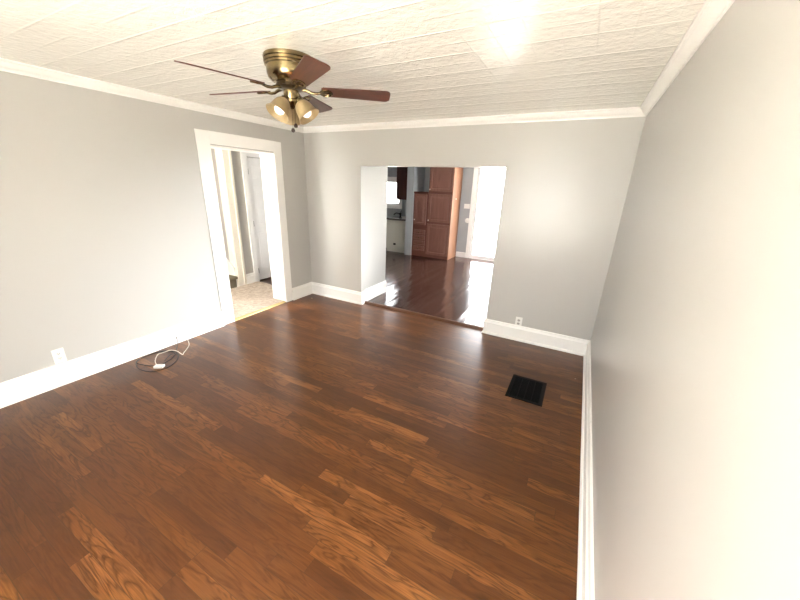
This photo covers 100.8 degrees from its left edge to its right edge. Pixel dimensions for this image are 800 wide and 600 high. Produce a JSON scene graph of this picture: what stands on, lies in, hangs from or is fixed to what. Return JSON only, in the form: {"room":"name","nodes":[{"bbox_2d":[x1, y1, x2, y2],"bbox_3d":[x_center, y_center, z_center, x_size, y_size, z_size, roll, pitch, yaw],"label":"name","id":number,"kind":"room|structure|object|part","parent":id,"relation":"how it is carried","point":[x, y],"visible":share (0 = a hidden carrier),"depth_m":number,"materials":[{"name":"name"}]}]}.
{"room":"empty living room","nodes":[
{"label":"empty living room","id":0,"kind":"room"},
{"bbox_2d":[0,71,311,382],"bbox_3d":[-2.694,-0.675,3.251,0.250,2.510,5.100,12,21,26],"label":"wall","id":1,"kind":"structure","parent":0,"point":[105,240],"depth_m":2.98,"materials":[{"name":"grey paint"}]},
{"bbox_2d":[51,348,66,363],"bbox_3d":[-2.973,0.488,2.887,0.010,0.130,0.080,12,21,26],"label":"wall outlet","id":2,"kind":"object","parent":1,"relation":"attached to","point":[58,355],"visible":1,"depth_m":2.88,"materials":[{"name":"white plastic"}]},
{"bbox_2d":[0,311,224,408],"bbox_3d":[-3.034,0.687,2.822,0.033,0.195,3.315,12,21,26],"label":"baseboard","id":3,"kind":"structure","parent":1,"relation":"attached to","point":[18,389],"depth_m":3.13,"materials":[{"name":"white paint"}]},
{"bbox_2d":[0,58,303,132],"bbox_3d":[-2.548,-1.777,2.718,0.066,0.070,4.950,12,21,26],"label":"trim","id":4,"kind":"structure","parent":1,"relation":"attached to","point":[6,65],"depth_m":2.92,"materials":[{"name":"white paint"}]},
{"bbox_2d":[194,129,292,324],"bbox_3d":[-1.939,-0.908,4.366,0.011,2.270,1.180,12,21,26],"label":"trim","id":5,"kind":"structure","parent":1,"relation":"attached to","point":[204,138],"depth_m":4.04,"materials":[{"name":"white paint"}]},
{"bbox_2d":[210,145,285,300],"bbox_3d":[-2.058,-0.870,4.464,0.270,2.125,0.910,12,21,26],"label":"trim","id":6,"kind":"structure","parent":1,"relation":"attached to","point":[266,158],"depth_m":4.77,"materials":[{"name":"white paint"}]},
{"bbox_2d":[292,282,312,299],"bbox_3d":[-1.576,-0.150,5.386,0.033,0.195,0.453,12,21,26],"label":"baseboard","id":7,"kind":"structure","parent":1,"relation":"attached to","point":[303,290],"depth_m":5.36,"materials":[{"name":"white paint"}]},
{"bbox_2d":[211,148,229,261],"bbox_3d":[-4.238,-1.763,5.529,2.630,2.960,1.134,12,21,26],"label":"wall","id":8,"kind":"structure","parent":0,"point":[212,149],"depth_m":5.40,"materials":[{"name":"grey paint"}]},
{"bbox_2d":[231,151,259,273],"bbox_3d":[-2.953,-1.598,5.040,0.120,3.060,2.950,12,21,26],"label":"wall","id":9,"kind":"structure","parent":0,"point":[236,160],"depth_m":5.56,"materials":[{"name":"grey paint"}]},
{"bbox_2d":[215,149,246,286],"bbox_3d":[-3.031,-1.263,5.008,0.174,2.443,1.219,12,21,26],"label":"trim","id":10,"kind":"structure","parent":9,"relation":"attached to","point":[223,157],"depth_m":5.39,"materials":[{"name":"beige paint"}]},
{"bbox_2d":[246,272,254,283],"bbox_3d":[-2.678,-0.380,5.928,0.033,0.195,0.179,12,21,26],"label":"baseboard","id":11,"kind":"structure","parent":9,"relation":"attached to","point":[250,277],"depth_m":5.92,"materials":[{"name":"white paint"}]},
{"bbox_2d":[240,152,270,281],"bbox_3d":[-2.440,-1.482,6.003,0.067,2.243,0.775,12,21,26],"label":"door","id":12,"kind":"structure","parent":9,"relation":"in","point":[251,167],"depth_m":5.80,"materials":[{"name":"white paint"}]},
{"bbox_3d":[-2.421,-1.478,5.994,0.022,2.243,0.775,12,21,26],"label":"casing","id":13,"kind":"part","parent":12,"relation":"part of","materials":[{"name":"white paint"}]},
{"bbox_2d":[0,248,583,599],"bbox_3d":[-0.846,0.143,5.038,6.530,0.120,9.400,12,21,26],"label":"floor","id":14,"kind":"structure","parent":0,"point":[312,446],"depth_m":2.20,"materials":[{"name":"brown wood"}]},
{"bbox_2d":[136,337,178,371],"bbox_3d":[-2.432,0.560,3.419,0.446,0.086,0.507,12,21,26],"label":"coaxial cable","id":15,"kind":"object","parent":14,"relation":"on","point":[176,337],"visible":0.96,"depth_m":3.40,"materials":[{"name":"black plastic"}]},
{"bbox_2d":[153,339,189,368],"bbox_3d":[-2.398,0.555,3.514,0.223,0.036,0.642,3,19,4],"label":"cord","id":16,"kind":"object","parent":14,"relation":"on","point":[156,366],"visible":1,"depth_m":3.25,"materials":[{"name":"beige plastic"}]},
{"bbox_2d":[226,258,237,288],"bbox_3d":[-3.668,-0.932,5.478,1.625,1.465,0.897,12,21,26],"label":"staircase","id":17,"kind":"structure","parent":14,"relation":"on","point":[233,278],"depth_m":5.67,"materials":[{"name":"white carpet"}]},
{"bbox_2d":[231,282,283,317],"bbox_3d":[-2.670,0.118,4.763,1.187,0.022,2.518,12,21,26],"label":"carpet","id":18,"kind":"object","parent":14,"relation":"on","point":[248,298],"visible":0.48,"depth_m":5.19,"materials":[{"name":"beige carpet"}]},
{"bbox_2d":[235,301,285,320],"bbox_3d":[-1.987,0.144,4.755,0.034,0.024,0.884,12,21,26],"label":"threshold strip","id":19,"kind":"object","parent":14,"relation":"on","point":[282,302],"visible":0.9,"depth_m":4.71,"materials":[{"name":"gold metal"}]},
{"bbox_2d":[386,219,405,252],"bbox_3d":[0.010,-1.794,9.199,0.660,0.865,0.560,12,21,26],"label":"base cabinet","id":20,"kind":"object","parent":14,"relation":"on","point":[395,229],"visible":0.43,"depth_m":8.98,"materials":[{"name":"beige wood"}]},
{"bbox_2d":[387,216,405,220],"bbox_3d":[0.002,-2.225,9.058,0.710,0.039,0.573,12,21,26],"label":"countertop","id":21,"kind":"structure","parent":20,"relation":"on","point":[393,217],"depth_m":8.87,"materials":[{"name":"grey stone"}]},
{"bbox_3d":[-0.095,-2.096,8.861,0.640,0.066,0.020,12,21,26],"label":"rail","id":22,"kind":"part","parent":20,"relation":"part of","materials":[{"name":"beige ceramic"}]},
{"bbox_2d":[411,167,462,259],"bbox_3d":[0.941,-2.314,8.454,1.059,2.400,0.636,12,21,26],"label":"pantry cabinet","id":23,"kind":"object","parent":14,"relation":"on","point":[436,211],"visible":0.99,"depth_m":8.27,"materials":[{"name":"brown wood"}]},
{"bbox_3d":[0.481,-1.362,8.695,0.330,0.122,0.020,12,21,26],"label":"drawer","id":24,"kind":"part","parent":23,"relation":"part of","materials":[{"name":"brown wood"}]},
{"bbox_3d":[0.495,-1.758,8.557,0.330,0.122,0.020,12,21,26],"label":"drawer","id":25,"kind":"part","parent":23,"relation":"part of","materials":[{"name":"brown wood"}]},
{"bbox_3d":[0.491,-1.626,8.604,0.330,0.122,0.020,12,21,26],"label":"drawer","id":26,"kind":"part","parent":23,"relation":"part of","materials":[{"name":"brown wood"}]},
{"bbox_3d":[0.486,-1.494,8.649,0.330,0.122,0.020,12,21,26],"label":"drawer","id":27,"kind":"part","parent":23,"relation":"part of","materials":[{"name":"brown wood"}]},
{"bbox_3d":[0.515,-2.286,8.374,0.330,0.740,0.020,12,21,26],"label":"door","id":28,"kind":"part","parent":23,"relation":"part of","materials":[{"name":"brown wood"}]},
{"bbox_3d":[0.937,-1.514,8.386,0.588,0.775,0.020,12,21,26],"label":"door","id":29,"kind":"part","parent":23,"relation":"part of","materials":[{"name":"brown wood"}]},
{"bbox_3d":[0.964,-2.248,8.131,0.588,0.670,0.020,12,21,26],"label":"door","id":30,"kind":"part","parent":23,"relation":"part of","materials":[{"name":"brown wood"}]},
{"bbox_3d":[0.991,-2.970,7.879,0.588,0.740,0.020,12,21,26],"label":"door","id":31,"kind":"part","parent":23,"relation":"part of","materials":[{"name":"brown wood"}]},
{"bbox_3d":[1.377,-2.227,8.251,0.020,2.400,0.607,12,21,26],"label":"panel","id":32,"kind":"part","parent":23,"relation":"part of","materials":[{"name":"brown wood"}]},
{"bbox_2d":[505,374,546,406],"bbox_3d":[1.193,0.840,3.118,0.316,0.006,0.421,12,21,26],"label":"floor vent","id":33,"kind":"object","parent":14,"relation":"in","point":[528,390],"visible":1,"depth_m":3.10,"materials":[{"name":"black metal"}]},
{"bbox_2d":[510,377,542,402],"bbox_3d":[1.193,0.841,3.118,0.252,0.004,0.353,12,21,26],"label":"grille","id":34,"kind":"object","parent":33,"relation":"attached to","point":[526,389],"depth_m":3.11,"materials":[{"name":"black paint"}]},
{"bbox_2d":[0,0,704,126],"bbox_3d":[-0.724,-1.502,1.860,4.130,0.100,5.100,12,21,26],"label":"ceiling","id":35,"kind":"structure","parent":0,"point":[435,59],"depth_m":1.89,"materials":[{"name":"white tile"}]},
{"bbox_2d":[174,48,389,132],"bbox_3d":[-0.743,-1.329,2.164,1.202,0.427,1.246,12,21,26],"label":"ceiling fan","id":36,"kind":"object","parent":35,"relation":"hanging from","point":[291,71],"visible":1,"depth_m":2.08,"materials":[{"name":"brown wood"}]},
{"bbox_3d":[-0.990,-1.269,1.848,0.136,0.006,0.447,33,34,33],"label":"blade","id":37,"kind":"part","parent":36,"relation":"part of","materials":[{"name":"brown wood"}]},
{"bbox_3d":[-1.098,-1.419,2.269,0.447,0.006,0.136,9,33,18],"label":"blade","id":38,"kind":"part","parent":36,"relation":"part of","materials":[{"name":"brown wood"}]},
{"bbox_3d":[-0.772,-1.216,2.106,0.153,0.145,0.150,12,21,26],"label":"lamp shade","id":39,"kind":"part","parent":36,"relation":"part of","materials":[{"name":"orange glass"}]},
{"bbox_3d":[-0.762,-1.230,2.112,0.065,0.089,0.078,12,21,26],"label":"bulb","id":40,"kind":"part","parent":36,"relation":"part of","materials":[{"name":"white glass"}]},
{"bbox_3d":[-0.748,-1.274,2.277,0.148,0.145,0.146,12,21,26],"label":"lamp shade","id":41,"kind":"part","parent":36,"relation":"part of","materials":[{"name":"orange glass"}]},
{"bbox_3d":[-0.605,-1.233,2.174,0.149,0.145,0.150,12,21,26],"label":"lamp shade","id":42,"kind":"part","parent":36,"relation":"part of","materials":[{"name":"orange glass"}]},
{"bbox_3d":[-0.620,-1.245,2.170,0.077,0.089,0.066,12,21,26],"label":"bulb","id":43,"kind":"part","parent":36,"relation":"part of","materials":[{"name":"white glass"}]},
{"bbox_3d":[-0.502,-1.233,1.796,0.136,0.006,0.447,6,15,-32],"label":"blade","id":44,"kind":"part","parent":36,"relation":"part of","materials":[{"name":"brown wood"}]},
{"bbox_3d":[-0.645,-1.494,2.532,0.136,0.006,0.447,-8,17,11],"label":"blade","id":45,"kind":"part","parent":36,"relation":"part of","materials":[{"name":"brown wood"}]},
{"bbox_3d":[-0.290,-1.365,2.198,0.447,0.006,0.136,-1,6,-8],"label":"blade","id":46,"kind":"part","parent":36,"relation":"part of","materials":[{"name":"brown wood"}]},
{"bbox_2d":[367,167,387,287],"bbox_3d":[-1.850,-1.534,5.887,3.398,2.460,0.580,12,21,26],"label":"wall","id":47,"kind":"structure","parent":0,"point":[376,176],"depth_m":5.15,"materials":[{"name":"grey paint"}]},
{"bbox_2d":[365,280,386,300],"bbox_3d":[-0.390,-0.158,5.473,0.033,0.195,0.635,12,21,26],"label":"baseboard","id":48,"kind":"structure","parent":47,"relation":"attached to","point":[378,289],"depth_m":5.46,"materials":[{"name":"white paint"}]},
{"bbox_2d":[404,167,424,254],"bbox_3d":[0.392,-2.448,8.720,0.180,2.440,0.650,12,21,26],"label":"wall partition","id":49,"kind":"structure","parent":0,"point":[416,175],"depth_m":8.47,"materials":[{"name":"grey paint"}]},
{"bbox_2d":[364,301,482,330],"bbox_3d":[0.280,0.211,4.796,1.941,0.030,0.068,12,21,26],"label":"trim","id":50,"kind":"structure","parent":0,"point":[366,302],"depth_m":4.74,"materials":[{"name":"brown wood"}]},
{"bbox_2d":[387,167,478,255],"bbox_3d":[1.404,-2.375,8.647,6.680,2.460,0.150,12,21,26],"label":"wall","id":51,"kind":"structure","parent":0,"point":[467,180],"depth_m":8.61,"materials":[{"name":"grey paint"}]},
{"bbox_2d":[387,177,401,208],"bbox_3d":[-0.304,-3.038,9.367,0.900,0.840,0.128,12,21,26],"label":"window","id":52,"kind":"structure","parent":51,"relation":"in","point":[389,179],"depth_m":9.26,"materials":[{"name":"white paint"}]},
{"bbox_3d":[-0.285,-3.049,9.399,0.700,0.645,0.050,12,21,26],"label":"sash frame","id":53,"kind":"part","parent":52,"relation":"part of","materials":[{"name":"white paint"}]},
{"bbox_2d":[396,167,407,199],"bbox_3d":[0.197,-3.156,8.770,0.460,0.950,0.355,12,21,26],"label":"upper cabinet","id":54,"kind":"object","parent":51,"relation":"attached to","point":[401,187],"visible":0.31,"depth_m":8.67,"materials":[{"name":"brown wood"}]},
{"bbox_2d":[456,251,464,257],"bbox_3d":[1.612,-1.211,8.808,0.255,0.132,0.018,12,21,26],"label":"baseboard","id":55,"kind":"structure","parent":51,"relation":"attached to","point":[458,254],"depth_m":8.80,"materials":[{"name":"white paint"}]},
{"bbox_2d":[465,168,505,260],"bbox_3d":[2.339,-2.104,8.191,1.225,2.514,0.170,12,21,26],"label":"door frame","id":56,"kind":"structure","parent":51,"relation":"in","point":[476,185],"depth_m":8.39,"materials":[{"name":"white paint"}]},
{"bbox_3d":[2.306,-2.140,8.108,1.225,2.394,0.020,12,21,26],"label":"casing","id":57,"kind":"part","parent":56,"relation":"part of","materials":[{"name":"white paint"}]},
{"bbox_2d":[304,117,645,340],"bbox_3d":[0.408,-0.946,4.357,4.130,2.510,0.150,12,21,26],"label":"wall","id":58,"kind":"structure","parent":0,"point":[566,183],"depth_m":3.75,"materials":[{"name":"grey paint"}]},
{"bbox_2d":[312,282,361,304],"bbox_3d":[-1.036,-0.115,5.341,1.035,0.195,0.033,12,21,26],"label":"baseboard","id":59,"kind":"structure","parent":58,"relation":"attached to","point":[352,296],"depth_m":5.32,"materials":[{"name":"white paint"}]},
{"bbox_2d":[361,291,365,304],"bbox_3d":[-0.573,-0.035,5.161,0.033,0.195,0.128,12,21,26],"label":"baseboard","id":60,"kind":"structure","parent":58,"relation":"attached to","point":[363,293],"depth_m":5.16,"materials":[{"name":"white paint"}]},
{"bbox_2d":[304,107,644,132],"bbox_3d":[0.399,-2.068,3.867,4.130,0.070,0.066,12,21,26],"label":"trim","id":61,"kind":"structure","parent":58,"relation":"attached to","point":[630,111],"depth_m":3.56,"materials":[{"name":"white paint"}]},
{"bbox_2d":[515,317,522,325],"bbox_3d":[1.456,0.269,4.063,0.078,0.125,0.010,12,21,26],"label":"wall outlet","id":62,"kind":"object","parent":58,"relation":"attached to","point":[518,321],"visible":1,"depth_m":4.06,"materials":[{"name":"white plastic"}]},
{"bbox_2d":[481,319,589,355],"bbox_3d":[1.604,0.441,4.021,1.218,0.195,0.033,12,21,26],"label":"baseboard","id":63,"kind":"structure","parent":58,"relation":"attached to","point":[573,345],"depth_m":4.00,"materials":[{"name":"white paint"}]},
{"bbox_2d":[591,0,799,599],"bbox_3d":[2.170,-0.481,3.208,0.150,2.510,9.550,12,21,26],"label":"wall","id":64,"kind":"structure","parent":0,"point":[695,339],"depth_m":0.87,"materials":[{"name":"grey paint"}]},
{"bbox_2d":[576,341,594,599],"bbox_3d":[0.956,1.223,1.705,0.033,0.195,4.950,12,21,26],"label":"baseboard","id":65,"kind":"structure","parent":64,"relation":"attached to","point":[585,565],"depth_m":1.90,"materials":[{"name":"white paint"}]},
{"bbox_2d":[640,0,734,116],"bbox_3d":[1.024,-1.024,0.932,0.066,0.070,4.950,12,21,26],"label":"trim","id":66,"kind":"structure","parent":64,"relation":"attached to","point":[711,12],"depth_m":1.61,"materials":[{"name":"white paint"}]},
{"label":"outside","id":67,"kind":"structure","parent":0,"visible":0},
{"bbox_2d":[472,210,499,256],"bbox_3d":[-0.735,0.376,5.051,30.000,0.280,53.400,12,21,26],"label":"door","id":68,"kind":"structure","parent":67,"point":[486,229],"depth_m":14.76,"materials":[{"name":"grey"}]}
]}

